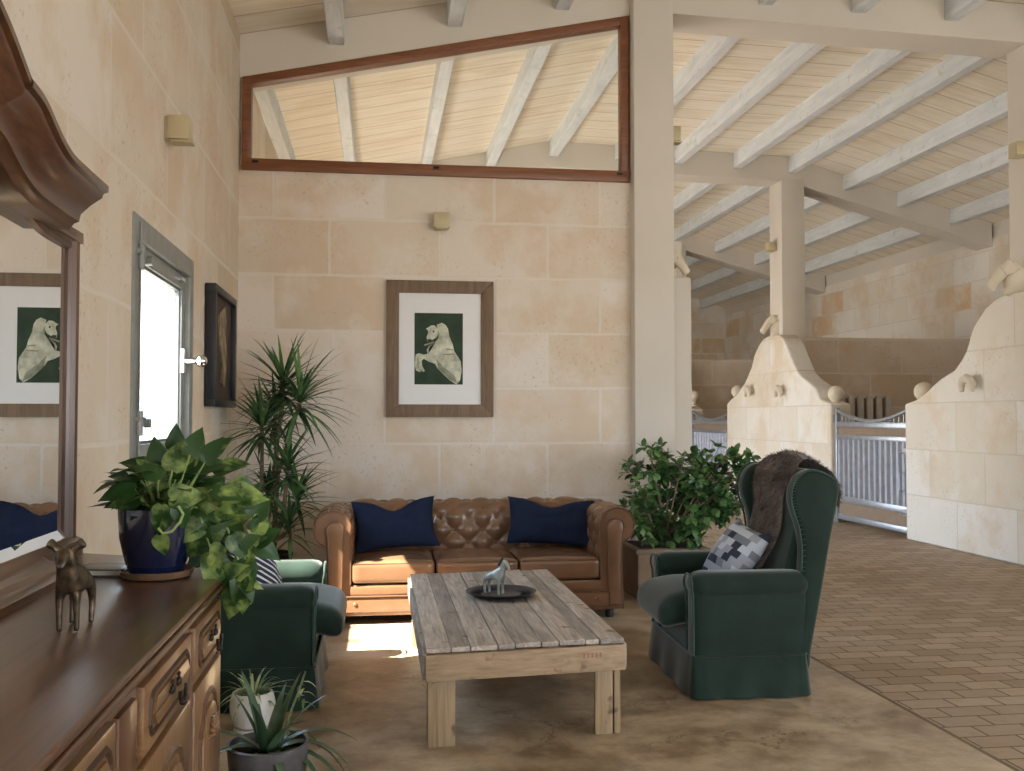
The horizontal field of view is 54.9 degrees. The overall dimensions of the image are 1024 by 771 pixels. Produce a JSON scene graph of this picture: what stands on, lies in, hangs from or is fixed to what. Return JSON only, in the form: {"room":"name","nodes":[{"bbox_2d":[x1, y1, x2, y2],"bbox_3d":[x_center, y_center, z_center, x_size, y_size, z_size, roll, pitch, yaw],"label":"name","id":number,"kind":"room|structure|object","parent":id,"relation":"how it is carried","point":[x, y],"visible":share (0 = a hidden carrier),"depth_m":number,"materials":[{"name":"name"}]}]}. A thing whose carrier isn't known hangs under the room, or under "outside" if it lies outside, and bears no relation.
{"room":"farm building","nodes":[
{"label":"farm building","id":0,"kind":"room"},
{"bbox_2d":[2,0,278,554],"bbox_3d":[-2.708,-0.628,10.404,0.280,4.620,29.300,0,-2,-8],"label":"wall","id":1,"kind":"structure","parent":0,"point":[109,73],"depth_m":4.55,"materials":[{"name":"stone"}]},
{"bbox_2d":[129,211,206,482],"bbox_3d":[-1.858,-0.145,5.324,0.231,1.290,1.500,0,-2,-8],"label":"window","id":2,"kind":"structure","parent":1,"relation":"in","point":[153,254],"depth_m":5.47,"materials":[{"name":"grey paint"}]},
{"bbox_2d":[164,114,194,146],"bbox_3d":[-1.796,-1.377,5.333,0.145,0.140,0.130,0,-2,-8],"label":"wall lamp","id":3,"kind":"object","parent":1,"relation":"attached to","point":[178,129],"visible":1,"depth_m":5.27,"materials":[{"name":"beige metal"}]},
{"bbox_2d":[204,283,236,407],"bbox_3d":[-2.063,-0.256,7.007,0.070,0.820,0.980,0,-2,-8],"label":"picture","id":4,"kind":"object","parent":1,"relation":"attached to","point":[220,306],"visible":0.99,"depth_m":6.88,"materials":[{"name":"brown wood"}]},
{"bbox_2d":[236,170,631,580],"bbox_3d":[-0.638,-0.071,8.499,3.310,3.385,0.400,0,-2,-8],"label":"wall","id":5,"kind":"structure","parent":0,"point":[318,252],"depth_m":8.32,"materials":[{"name":"stone"}]},
{"bbox_2d":[241,16,629,182],"bbox_3d":[-0.608,-2.503,8.398,3.280,1.469,0.142,0,-2,-8],"label":"window","id":6,"kind":"structure","parent":5,"relation":"in","point":[621,24],"depth_m":8.36,"materials":[{"name":"red wood"}]},
{"bbox_2d":[386,280,493,416],"bbox_3d":[-0.603,-0.308,8.284,0.900,1.145,0.040,0,-2,-8],"label":"picture","id":7,"kind":"object","parent":5,"relation":"attached to","point":[440,334],"visible":1,"depth_m":8.28,"materials":[{"name":"white paper"}]},
{"bbox_2d":[414,313,462,384],"bbox_3d":[-0.615,-0.308,8.284,0.405,0.600,0.005,0,-2,-8],"label":"painting","id":8,"kind":"object","parent":7,"relation":"attached to","point":[438,337],"depth_m":8.28,"materials":[{"name":"green paper"}]},
{"bbox_2d":[433,212,449,230],"bbox_3d":[-0.591,-1.375,8.271,0.130,0.140,0.145,0,-2,-8],"label":"wall lamp","id":9,"kind":"object","parent":5,"relation":"attached to","point":[441,220],"visible":1,"depth_m":8.21,"materials":[{"name":"beige stone"}]},
{"bbox_2d":[219,581,1014,770],"bbox_3d":[0.196,1.479,2.151,3.855,0.120,12.300,0,-2,-8],"label":"floor","id":10,"kind":"structure","parent":0,"point":[376,690],"depth_m":4.32,"materials":[{"name":"beige concrete"}]},
{"bbox_2d":[0,553,225,770],"bbox_3d":[-1.043,0.979,1.981,0.678,0.870,3.176,0,-2,-8],"label":"dresser","id":11,"kind":"object","parent":10,"relation":"on","point":[136,687],"visible":0.96,"depth_m":2.08,"materials":[{"name":"brown wood"}]},
{"bbox_2d":[0,0,108,617],"bbox_3d":[-1.280,-0.262,2.131,0.220,1.620,2.730,0,-2,-8],"label":"mirror","id":12,"kind":"object","parent":11,"relation":"on","point":[45,188],"visible":0.98,"depth_m":2.96,"materials":[{"name":"brown mirror"}]},
{"bbox_2d":[46,538,95,631],"bbox_3d":[-0.996,0.447,2.239,0.086,0.209,0.180,0,-2,-6],"label":"animal figurine","id":13,"kind":"object","parent":11,"relation":"on","point":[72,578],"visible":1,"depth_m":2.19,"materials":[{"name":"brown metal"}]},
{"bbox_2d":[83,563,128,576],"bbox_3d":[-1.226,0.566,3.032,0.200,0.022,0.140,0,-2,0],"label":"book","id":14,"kind":"object","parent":11,"relation":"on","point":[96,569],"visible":0.37,"depth_m":2.96,"materials":[{"name":"white paper"}]},
{"bbox_2d":[87,423,281,618],"bbox_3d":[-1.013,0.411,2.949,0.567,0.598,0.428,-1,-2,16],"label":"pothos plant","id":15,"kind":"object","parent":11,"relation":"on","point":[162,524],"visible":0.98,"depth_m":2.91,"materials":[{"name":"green plant"}]},
{"bbox_2d":[220,668,298,734],"bbox_3d":[-1.101,1.350,4.249,0.354,0.273,0.356,0,-2,-8],"label":"spider plant","id":16,"kind":"object","parent":10,"relation":"on","point":[264,695],"visible":0.73,"depth_m":4.19,"materials":[{"name":"green plant"}]},
{"bbox_2d":[187,555,346,712],"bbox_3d":[-1.293,1.122,4.978,0.892,0.760,0.994,0,-2,-8],"label":"armchair","id":17,"kind":"object","parent":10,"relation":"on","point":[286,626],"visible":0.38,"depth_m":4.54,"materials":[{"name":"green fabric"}]},
{"bbox_2d":[228,551,282,583],"bbox_3d":[-1.272,0.885,4.848,0.259,0.285,0.402,0,-2,-5],"label":"cushion","id":18,"kind":"object","parent":17,"relation":"on","point":[268,573],"visible":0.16,"depth_m":4.75,"materials":[{"name":"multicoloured fabric"}]},
{"bbox_2d":[305,583,346,636],"bbox_3d":[-1.165,1.128,4.995,0.635,0.190,0.670,0,-2,-8],"label":"seat cushion","id":19,"kind":"object","parent":17,"relation":"on","point":[331,606],"depth_m":4.74,"materials":[{"name":"green fabric"}]},
{"bbox_2d":[221,331,354,559],"bbox_3d":[-1.625,0.573,7.293,0.993,2.019,1.190,0,-2,-8],"label":"dracaena plant","id":20,"kind":"object","parent":10,"relation":"on","point":[263,410],"visible":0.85,"depth_m":7.15,"materials":[{"name":"green plant"}]},
{"bbox_2d":[220,670,359,770],"bbox_3d":[-0.799,1.233,3.380,0.555,0.500,0.432,2,-2,-42],"label":"succulent plant","id":21,"kind":"object","parent":10,"relation":"on","point":[271,748],"visible":0.97,"depth_m":3.37,"materials":[{"name":"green plant"}]},
{"bbox_2d":[314,496,634,616],"bbox_3d":[-0.287,1.196,6.965,2.152,0.754,0.943,0,-2,-8],"label":"sofa","id":22,"kind":"object","parent":10,"relation":"on","point":[472,534],"visible":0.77,"depth_m":6.62,"materials":[{"name":"brown leather"}]},
{"bbox_2d":[351,549,434,583],"bbox_3d":[-0.816,1.232,6.744,0.545,0.187,0.633,0,-2,-8],"label":"seat cushion","id":23,"kind":"object","parent":22,"relation":"on","point":[379,566],"depth_m":6.45,"materials":[{"name":"brown leather"}]},
{"bbox_2d":[351,496,439,552],"bbox_3d":[-0.818,0.971,6.918,0.618,0.372,0.200,0,-2,-14],"label":"cushion","id":24,"kind":"object","parent":22,"relation":"on","point":[378,527],"visible":1,"depth_m":6.86,"materials":[{"name":"blue fabric"}]},
{"bbox_2d":[432,548,517,573],"bbox_3d":[-0.267,1.235,6.819,0.545,0.187,0.633,0,-2,-8],"label":"seat cushion","id":25,"kind":"object","parent":22,"relation":"on","point":[445,560],"depth_m":6.55,"materials":[{"name":"brown leather"}]},
{"bbox_2d":[506,496,594,545],"bbox_3d":[0.279,0.976,7.068,0.654,0.355,0.196,0,-2,0],"label":"cushion","id":26,"kind":"object","parent":22,"relation":"on","point":[531,521],"visible":0.88,"depth_m":7.00,"materials":[{"name":"blue fabric"}]},
{"bbox_2d":[508,546,598,579],"bbox_3d":[0.281,1.237,6.894,0.545,0.187,0.633,0,-2,-8],"label":"seat cushion","id":27,"kind":"object","parent":22,"relation":"on","point":[564,562],"depth_m":6.61,"materials":[{"name":"brown leather"}]},
{"bbox_2d":[408,569,626,747],"bbox_3d":[-0.067,1.307,5.059,0.874,0.410,2.041,0,-2,-8],"label":"coffee table","id":28,"kind":"object","parent":10,"relation":"on","point":[449,622],"visible":0.98,"depth_m":4.21,"materials":[{"name":"brown wood"}]},
{"bbox_2d":[466,584,535,599],"bbox_3d":[-0.058,1.089,5.172,0.372,0.028,0.372,0,-2,-8],"label":"metal plate","id":29,"kind":"object","parent":28,"relation":"on","point":[510,591],"visible":0.92,"depth_m":5.21,"materials":[{"name":"metal"}]},
{"bbox_2d":[483,557,509,594],"bbox_3d":[-0.081,0.993,5.161,0.183,0.200,0.057,-2,-2,40],"label":"horse figurine","id":30,"kind":"object","parent":29,"relation":"on","point":[498,574],"visible":1,"depth_m":5.14,"materials":[{"name":"silver metal"}]},
{"bbox_2d":[618,437,760,598],"bbox_3d":[1.325,0.988,7.476,1.273,1.202,0.797,0,-2,-8],"label":"leafy shrub","id":31,"kind":"object","parent":10,"relation":"on","point":[696,510],"visible":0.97,"depth_m":7.38,"materials":[{"name":"green plant"}]},
{"bbox_2d":[637,462,838,699],"bbox_3d":[1.136,0.964,5.181,0.865,1.088,0.914,0,-2,-5],"label":"armchair","id":32,"kind":"object","parent":10,"relation":"on","point":[735,633],"visible":0.89,"depth_m":4.78,"materials":[{"name":"green fabric"}]},
{"bbox_2d":[637,574,687,626],"bbox_3d":[1.012,1.111,5.164,0.616,0.201,0.590,0,-2,-5],"label":"seat cushion","id":33,"kind":"object","parent":32,"relation":"on","point":[664,597],"depth_m":4.97,"materials":[{"name":"green fabric"}]},
{"bbox_2d":[701,518,772,569],"bbox_3d":[1.170,0.891,5.191,0.244,0.344,0.405,0,-2,-11],"label":"cushion","id":34,"kind":"object","parent":32,"relation":"on","point":[739,546],"visible":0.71,"depth_m":5.10,"materials":[{"name":"fabric"}]},
{"bbox_2d":[749,449,842,568],"bbox_3d":[1.412,0.680,5.215,0.509,0.714,0.681,0,-2,-5],"label":"fur throw","id":35,"kind":"object","parent":32,"relation":"on","point":[772,475],"visible":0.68,"depth_m":5.16,"materials":[{"name":"brown fur"}]},
{"bbox_2d":[228,0,1023,306],"bbox_3d":[2.557,-3.133,11.155,11.535,1.105,30.200,0,-2,-8],"label":"ceiling","id":36,"kind":"structure","parent":0,"point":[390,108],"depth_m":11.85,"materials":[{"name":"beige wood"}]},
{"bbox_2d":[254,89,295,159],"bbox_3d":[-2.577,-2.725,11.044,0.130,0.225,5.000,0,-2,-8],"label":"ceiling beam","id":37,"kind":"structure","parent":36,"relation":"attached to","point":[267,101],"depth_m":10.07,"materials":[{"name":"white wood"}]},
{"bbox_2d":[323,0,343,44],"bbox_3d":[-0.638,-3.161,2.185,0.130,0.225,12.300,0,-2,-8],"label":"ceiling beam","id":38,"kind":"structure","parent":36,"relation":"attached to","point":[333,9],"depth_m":7.81,"materials":[{"name":"white wood"}]},
{"bbox_2d":[333,77,355,161],"bbox_3d":[-1.866,-2.875,11.146,0.130,0.225,5.000,0,-2,-8],"label":"ceiling beam","id":39,"kind":"structure","parent":36,"relation":"attached to","point":[341,85],"depth_m":10.27,"materials":[{"name":"white wood"}]},
{"bbox_2d":[420,60,454,163],"bbox_3d":[-0.885,-3.080,11.287,0.130,0.225,5.000,0,-2,-8],"label":"ceiling beam","id":40,"kind":"structure","parent":36,"relation":"attached to","point":[443,71],"depth_m":10.71,"materials":[{"name":"white wood"}]},
{"bbox_2d":[447,0,467,26],"bbox_3d":[0.342,-3.366,2.326,0.130,0.225,12.300,0,-2,-8],"label":"ceiling beam","id":41,"kind":"structure","parent":36,"relation":"attached to","point":[456,9],"depth_m":8.13,"materials":[{"name":"white wood"}]},
{"bbox_2d":[486,44,552,165],"bbox_3d":[0.036,-3.273,11.420,0.130,0.225,5.000,0,-2,-8],"label":"ceiling beam","id":42,"kind":"structure","parent":36,"relation":"attached to","point":[535,57],"depth_m":11.08,"materials":[{"name":"white wood"}]},
{"bbox_2d":[554,0,572,9],"bbox_3d":[1.264,-3.560,2.458,0.130,0.225,12.300,0,-2,-8],"label":"ceiling beam","id":43,"kind":"structure","parent":36,"relation":"attached to","point":[558,4],"depth_m":8.45,"materials":[{"name":"white wood"}]},
{"bbox_2d":[549,34,617,156],"bbox_3d":[0.928,-3.444,11.547,0.130,0.225,5.000,0,-2,-8],"label":"ceiling beam","id":44,"kind":"structure","parent":36,"relation":"attached to","point":[606,68],"depth_m":11.61,"materials":[{"name":"white wood"}]},
{"bbox_2d":[240,0,1023,91],"bbox_3d":[2.842,-2.959,9.068,10.335,1.345,0.400,0,-2,-8],"label":"cross beam","id":45,"kind":"structure","parent":36,"relation":"attached to","point":[992,29],"depth_m":8.75,"materials":[{"name":"beige paint"}]},
{"bbox_2d":[614,35,739,160],"bbox_3d":[1.869,-3.416,11.675,0.130,0.225,5.000,0,-2,-8],"label":"ceiling beam","id":46,"kind":"structure","parent":36,"relation":"attached to","point":[714,48],"depth_m":10.48,"materials":[{"name":"white wood"}]},
{"bbox_2d":[686,256,702,267],"bbox_3d":[3.774,-2.722,23.326,0.130,0.225,5.600,0,-2,-8],"label":"ceiling beam","id":47,"kind":"structure","parent":36,"relation":"attached to","point":[690,261],"depth_m":21.68,"materials":[{"name":"white wood"}]},
{"bbox_2d":[674,182,717,213],"bbox_3d":[2.887,-3.189,17.362,0.130,0.225,5.200,0,-2,-8],"label":"ceiling beam","id":48,"kind":"structure","parent":36,"relation":"attached to","point":[695,190],"depth_m":16.40,"materials":[{"name":"white wood"}]},
{"bbox_2d":[432,141,991,250],"bbox_3d":[2.110,-2.789,14.415,10.335,1.345,0.400,0,-2,-8],"label":"cross beam","id":49,"kind":"structure","parent":36,"relation":"attached to","point":[820,184],"depth_m":14.53,"materials":[{"name":"beige paint"}]},
{"bbox_2d":[691,267,740,291],"bbox_3d":[4.606,-2.488,23.432,0.130,0.225,5.600,0,-2,-8],"label":"ceiling beam","id":50,"kind":"structure","parent":36,"relation":"attached to","point":[723,273],"depth_m":22.78,"materials":[{"name":"white wood"}]},
{"bbox_2d":[675,185,768,240],"bbox_3d":[3.719,-3.142,17.474,0.130,0.225,5.200,0,-2,-8],"label":"ceiling beam","id":51,"kind":"structure","parent":36,"relation":"attached to","point":[745,193],"depth_m":17.45,"materials":[{"name":"white wood"}]},
{"bbox_2d":[699,278,769,308],"bbox_3d":[5.439,-2.255,23.538,0.130,0.225,5.600,0,-2,-8],"label":"ceiling beam","id":52,"kind":"structure","parent":36,"relation":"attached to","point":[758,284],"depth_m":23.71,"materials":[{"name":"white wood"}]},
{"bbox_2d":[674,229,824,294],"bbox_3d":[1.350,-2.611,19.960,10.335,1.345,0.400,0,-2,-8],"label":"cross beam","id":53,"kind":"structure","parent":36,"relation":"attached to","point":[697,247],"depth_m":20.23,"materials":[{"name":"beige paint"}]},
{"bbox_2d":[674,42,826,163],"bbox_3d":[2.741,-3.389,11.794,0.130,0.225,5.000,0,-2,-8],"label":"ceiling beam","id":54,"kind":"structure","parent":36,"relation":"attached to","point":[796,54],"depth_m":11.43,"materials":[{"name":"white wood"}]},
{"bbox_2d":[759,0,775,4],"bbox_3d":[3.097,-3.702,2.714,0.130,0.225,12.300,0,-2,-8],"label":"ceiling beam","id":55,"kind":"structure","parent":36,"relation":"attached to","point":[763,2],"depth_m":8.74,"materials":[{"name":"white wood"}]},
{"bbox_2d":[715,196,823,252],"bbox_3d":[4.561,-2.905,17.582,0.130,0.225,5.200,0,-2,-8],"label":"ceiling beam","id":56,"kind":"structure","parent":36,"relation":"attached to","point":[761,225],"depth_m":18.32,"materials":[{"name":"white wood"}]},
{"bbox_2d":[754,212,874,264],"bbox_3d":[5.393,-2.672,17.689,0.130,0.225,5.200,0,-2,-8],"label":"ceiling beam","id":57,"kind":"structure","parent":36,"relation":"attached to","point":[851,220],"depth_m":16.89,"materials":[{"name":"white wood"}]},
{"bbox_2d":[734,48,912,167],"bbox_3d":[3.633,-3.363,11.915,0.130,0.225,5.000,0,-2,-8],"label":"ceiling beam","id":58,"kind":"structure","parent":36,"relation":"attached to","point":[877,61],"depth_m":11.56,"materials":[{"name":"white wood"}]},
{"bbox_2d":[805,227,924,274],"bbox_3d":[6.225,-2.438,17.795,0.130,0.225,5.200,0,-2,-8],"label":"ceiling beam","id":59,"kind":"structure","parent":36,"relation":"attached to","point":[899,235],"depth_m":17.46,"materials":[{"name":"white wood"}]},
{"bbox_2d":[852,0,879,12],"bbox_3d":[3.969,-3.676,2.832,0.130,0.225,12.300,0,-2,-8],"label":"ceiling beam","id":60,"kind":"structure","parent":36,"relation":"attached to","point":[858,6],"depth_m":8.80,"materials":[{"name":"white wood"}]},
{"bbox_2d":[788,55,993,172],"bbox_3d":[4.465,-3.316,12.028,0.130,0.225,5.000,0,-2,-8],"label":"ceiling beam","id":61,"kind":"structure","parent":36,"relation":"attached to","point":[954,67],"depth_m":11.65,"materials":[{"name":"white wood"}]},
{"bbox_2d":[843,91,1007,190],"bbox_3d":[5.307,-3.079,12.136,0.130,0.225,5.000,0,-2,-8],"label":"ceiling beam","id":62,"kind":"structure","parent":36,"relation":"attached to","point":[994,109],"depth_m":12.30,"materials":[{"name":"white wood"}]},
{"bbox_2d":[897,145,1008,207],"bbox_3d":[6.139,-2.846,12.242,0.130,0.225,5.000,0,-2,-8],"label":"ceiling beam","id":63,"kind":"structure","parent":36,"relation":"attached to","point":[996,160],"depth_m":13.23,"materials":[{"name":"white wood"}]},
{"bbox_2d":[945,0,986,20],"bbox_3d":[4.860,-3.649,2.954,0.130,0.225,12.300,0,-2,-8],"label":"ceiling beam","id":64,"kind":"structure","parent":36,"relation":"attached to","point":[955,10],"depth_m":8.85,"materials":[{"name":"white wood"}]},
{"bbox_2d":[949,188,1008,223],"bbox_3d":[6.971,-2.612,12.349,0.130,0.225,5.000,0,-2,-8],"label":"ceiling beam","id":65,"kind":"structure","parent":36,"relation":"attached to","point":[997,201],"depth_m":14.07,"materials":[{"name":"white wood"}]},
{"bbox_2d":[622,540,710,598],"bbox_3d":[1.156,1.401,7.516,0.570,0.380,0.530,0,-2,-8],"label":"planter","id":66,"kind":"object","parent":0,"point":[637,569],"depth_m":7.31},
{"bbox_2d":[674,241,681,276],"bbox_3d":[1.431,-1.174,9.474,0.325,0.384,0.300,0,-2,-8],"label":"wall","id":67,"kind":"structure","parent":0,"point":[677,244],"depth_m":9.35,"materials":[{"name":"beige paint"}]},
{"bbox_2d":[692,406,702,488],"bbox_3d":[2.955,0.712,22.192,0.280,2.694,7.404,0,-2,-8],"label":"wall","id":68,"kind":"structure","parent":0,"point":[696,409],"depth_m":18.54,"materials":[{"name":"stone"}]},
{"bbox_2d":[692,390,698,405],"bbox_3d":[3.438,0.243,18.677,0.210,0.305,0.210,0,-2,-8],"label":"ball finial","id":69,"kind":"object","parent":68,"relation":"on","point":[695,395],"visible":0.7,"depth_m":18.60,"materials":[{"name":"stone"}]},
{"bbox_2d":[692,411,727,490],"bbox_3d":[3.510,1.175,17.506,0.108,1.470,2.098,0,-2,-8],"label":"gate","id":70,"kind":"object","parent":68,"relation":"attached to","point":[704,430],"visible":0.48,"depth_m":17.52,"materials":[{"name":"metal"}]},
{"bbox_2d":[691,297,724,359],"bbox_3d":[0.592,-0.476,25.797,11.035,5.300,0.300,0,-2,-8],"label":"wall","id":71,"kind":"structure","parent":0,"point":[707,324],"depth_m":26.30,"materials":[{"name":"stone"}]},
{"bbox_2d":[691,359,752,420],"bbox_3d":[4.924,0.737,20.419,3.100,2.530,0.250,0,-2,-8],"label":"wall partition","id":72,"kind":"structure","parent":0,"point":[714,380],"depth_m":20.21,"materials":[{"name":"stone"}]},
{"bbox_2d":[727,335,849,521],"bbox_3d":[3.991,0.530,14.627,0.280,2.574,3.815,0,-2,-8],"label":"wall","id":73,"kind":"structure","parent":0,"point":[801,420],"depth_m":14.20,"materials":[{"name":"stone"}]},
{"bbox_2d":[731,385,741,396],"bbox_3d":[3.752,0.148,16.392,0.210,0.305,0.210,0,-2,-8],"label":"ball finial","id":74,"kind":"object","parent":73,"relation":"on","point":[735,390],"visible":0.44,"depth_m":16.32,"materials":[{"name":"stone"}]},
{"bbox_2d":[743,385,752,396],"bbox_3d":[3.690,0.086,15.387,0.136,0.179,0.245,0,-2,-8],"label":"hook","id":75,"kind":"object","parent":73,"relation":"attached to","point":[747,391],"visible":1,"depth_m":15.34,"materials":[{"name":"stone"}]},
{"bbox_2d":[760,314,778,337],"bbox_3d":[3.856,-0.875,14.607,0.365,0.355,0.154,0,-2,4],"label":"carving","id":76,"kind":"object","parent":73,"relation":"on","point":[772,323],"visible":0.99,"depth_m":14.56,"materials":[{"name":"stone"}]},
{"bbox_2d":[773,385,783,396],"bbox_3d":[3.850,0.077,14.212,0.136,0.179,0.245,0,-2,-8],"label":"hook","id":77,"kind":"object","parent":73,"relation":"attached to","point":[777,389],"visible":1,"depth_m":14.17,"materials":[{"name":"stone"}]},
{"bbox_2d":[828,386,843,402],"bbox_3d":[4.232,0.154,12.877,0.210,0.305,0.210,0,-2,-8],"label":"ball finial","id":78,"kind":"object","parent":73,"relation":"on","point":[835,393],"visible":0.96,"depth_m":12.81,"materials":[{"name":"stone"}]},
{"bbox_2d":[694,491,1023,770],"bbox_3d":[2.402,1.763,11.027,10.635,0.120,29.300,0,-2,-8],"label":"floor","id":79,"kind":"structure","parent":0,"point":[937,632],"depth_m":6.33,"materials":[{"name":"tile"}]},
{"bbox_2d":[629,0,674,539],"bbox_3d":[1.185,-0.986,8.722,0.355,5.229,0.550,0,-2,-8],"label":"pillar","id":80,"kind":"structure","parent":79,"relation":"on","point":[651,122],"depth_m":8.46,"materials":[{"name":"beige paint"}]},
{"bbox_2d":[674,126,681,144],"bbox_3d":[1.432,-2.229,8.801,0.145,0.140,0.130,0,-2,-8],"label":"wall lamp","id":81,"kind":"object","parent":80,"relation":"attached to","point":[677,129],"visible":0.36,"depth_m":8.74,"materials":[{"name":"beige stone"}]},
{"bbox_2d":[674,277,691,539],"bbox_3d":[1.450,0.330,9.287,0.325,2.634,0.580,0,-2,-8],"label":"wall pier","id":82,"kind":"object","parent":79,"relation":"on","point":[682,285],"visible":0.16,"depth_m":9.03,"materials":[{"name":"beige paint"}]},
{"bbox_2d":[674,249,689,276],"bbox_3d":[1.496,-1.119,9.160,0.310,0.302,0.131,0,-2,7],"label":"carving","id":83,"kind":"object","parent":82,"relation":"on","point":[679,262],"visible":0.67,"depth_m":9.12,"materials":[{"name":"stone"}]},
{"bbox_2d":[681,245,685,276],"bbox_3d":[3.336,-0.430,20.185,0.360,4.849,0.456,0,-2,-8],"label":"column","id":84,"kind":"structure","parent":79,"relation":"on","point":[683,247],"depth_m":20.05,"materials":[{"name":"beige paint"}]},
{"bbox_2d":[769,179,805,347],"bbox_3d":[4.096,-0.607,14.639,0.360,4.849,0.456,0,-2,-8],"label":"column","id":85,"kind":"structure","parent":79,"relation":"on","point":[786,197],"depth_m":14.47,"materials":[{"name":"beige paint"}]},
{"bbox_2d":[765,242,776,252],"bbox_3d":[3.844,-2.054,14.659,0.145,0.140,0.130,0,-2,-8],"label":"wall lamp","id":86,"kind":"object","parent":85,"relation":"attached to","point":[770,247],"visible":1,"depth_m":14.60,"materials":[{"name":"beige stone"}]},
{"bbox_2d":[842,396,891,421],"bbox_3d":[5.161,0.987,14.619,1.000,1.660,0.075,0,-2,-8],"label":"rack","id":87,"kind":"object","parent":79,"relation":"on","point":[869,407],"visible":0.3,"depth_m":14.65,"materials":[{"name":"brown wood"}]},
{"bbox_2d":[810,655,1019,770],"bbox_3d":[2.116,1.487,2.413,0.020,0.121,12.300,0,-2,-8],"label":"trim","id":88,"kind":"structure","parent":79,"relation":"on","point":[814,658],"depth_m":4.41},
{"bbox_2d":[1007,45,1023,267],"bbox_3d":[4.930,-0.782,9.173,0.350,4.849,0.420,0,-2,-8],"label":"column","id":89,"kind":"structure","parent":79,"relation":"on","point":[1015,59],"depth_m":9.28,"materials":[{"name":"beige paint"}]},
{"bbox_2d":[1008,141,1023,158],"bbox_3d":[4.692,-2.178,9.134,0.145,0.140,0.130,0,-2,-8],"label":"wall lamp","id":90,"kind":"object","parent":89,"relation":"attached to","point":[1016,149],"visible":1,"depth_m":9.09,"materials":[{"name":"beige stone"}]},
{"bbox_2d":[724,218,1009,359],"bbox_3d":[7.844,-0.522,11.846,0.350,4.500,29.300,0,-2,-8],"label":"wall","id":91,"kind":"structure","parent":0,"point":[944,295],"depth_m":17.48,"materials":[{"name":"stone"}]},
{"bbox_2d":[806,337,969,421],"bbox_3d":[5.684,0.560,14.873,3.100,2.530,0.250,0,-2,-8],"label":"wall partition","id":92,"kind":"structure","parent":0,"point":[893,367],"depth_m":14.76,"materials":[{"name":"stone"}]},
{"bbox_2d":[905,291,1023,565],"bbox_3d":[4.762,0.388,8.998,0.280,2.499,3.952,0,-2,-8],"label":"wall","id":93,"kind":"structure","parent":0,"point":[965,450],"depth_m":9.61,"materials":[{"name":"stone"}]},
{"bbox_2d":[833,408,906,533],"bbox_3d":[4.287,0.993,11.833,0.108,1.470,1.870,0,-2,-8],"label":"gate","id":94,"kind":"object","parent":93,"relation":"attached to","point":[870,454],"visible":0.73,"depth_m":11.80,"materials":[{"name":"metal"}]},
{"bbox_2d":[914,382,932,398],"bbox_3d":[4.516,0.115,10.807,0.210,0.305,0.210,0,-2,-8],"label":"ball finial","id":95,"kind":"object","parent":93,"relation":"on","point":[922,388],"visible":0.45,"depth_m":10.74,"materials":[{"name":"stone"}]},
{"bbox_2d":[957,374,976,391],"bbox_3d":[4.473,-0.026,9.663,0.136,0.179,0.245,0,-2,-8],"label":"hook","id":96,"kind":"object","parent":93,"relation":"attached to","point":[967,381],"visible":1,"depth_m":9.62,"materials":[{"name":"stone"}]},
{"bbox_2d":[987,259,1023,295],"bbox_3d":[4.604,-0.994,9.155,0.365,0.355,0.154,0,-2,14],"label":"carving","id":97,"kind":"object","parent":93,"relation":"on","point":[1010,273],"visible":0.99,"depth_m":9.10,"materials":[{"name":"stone"}]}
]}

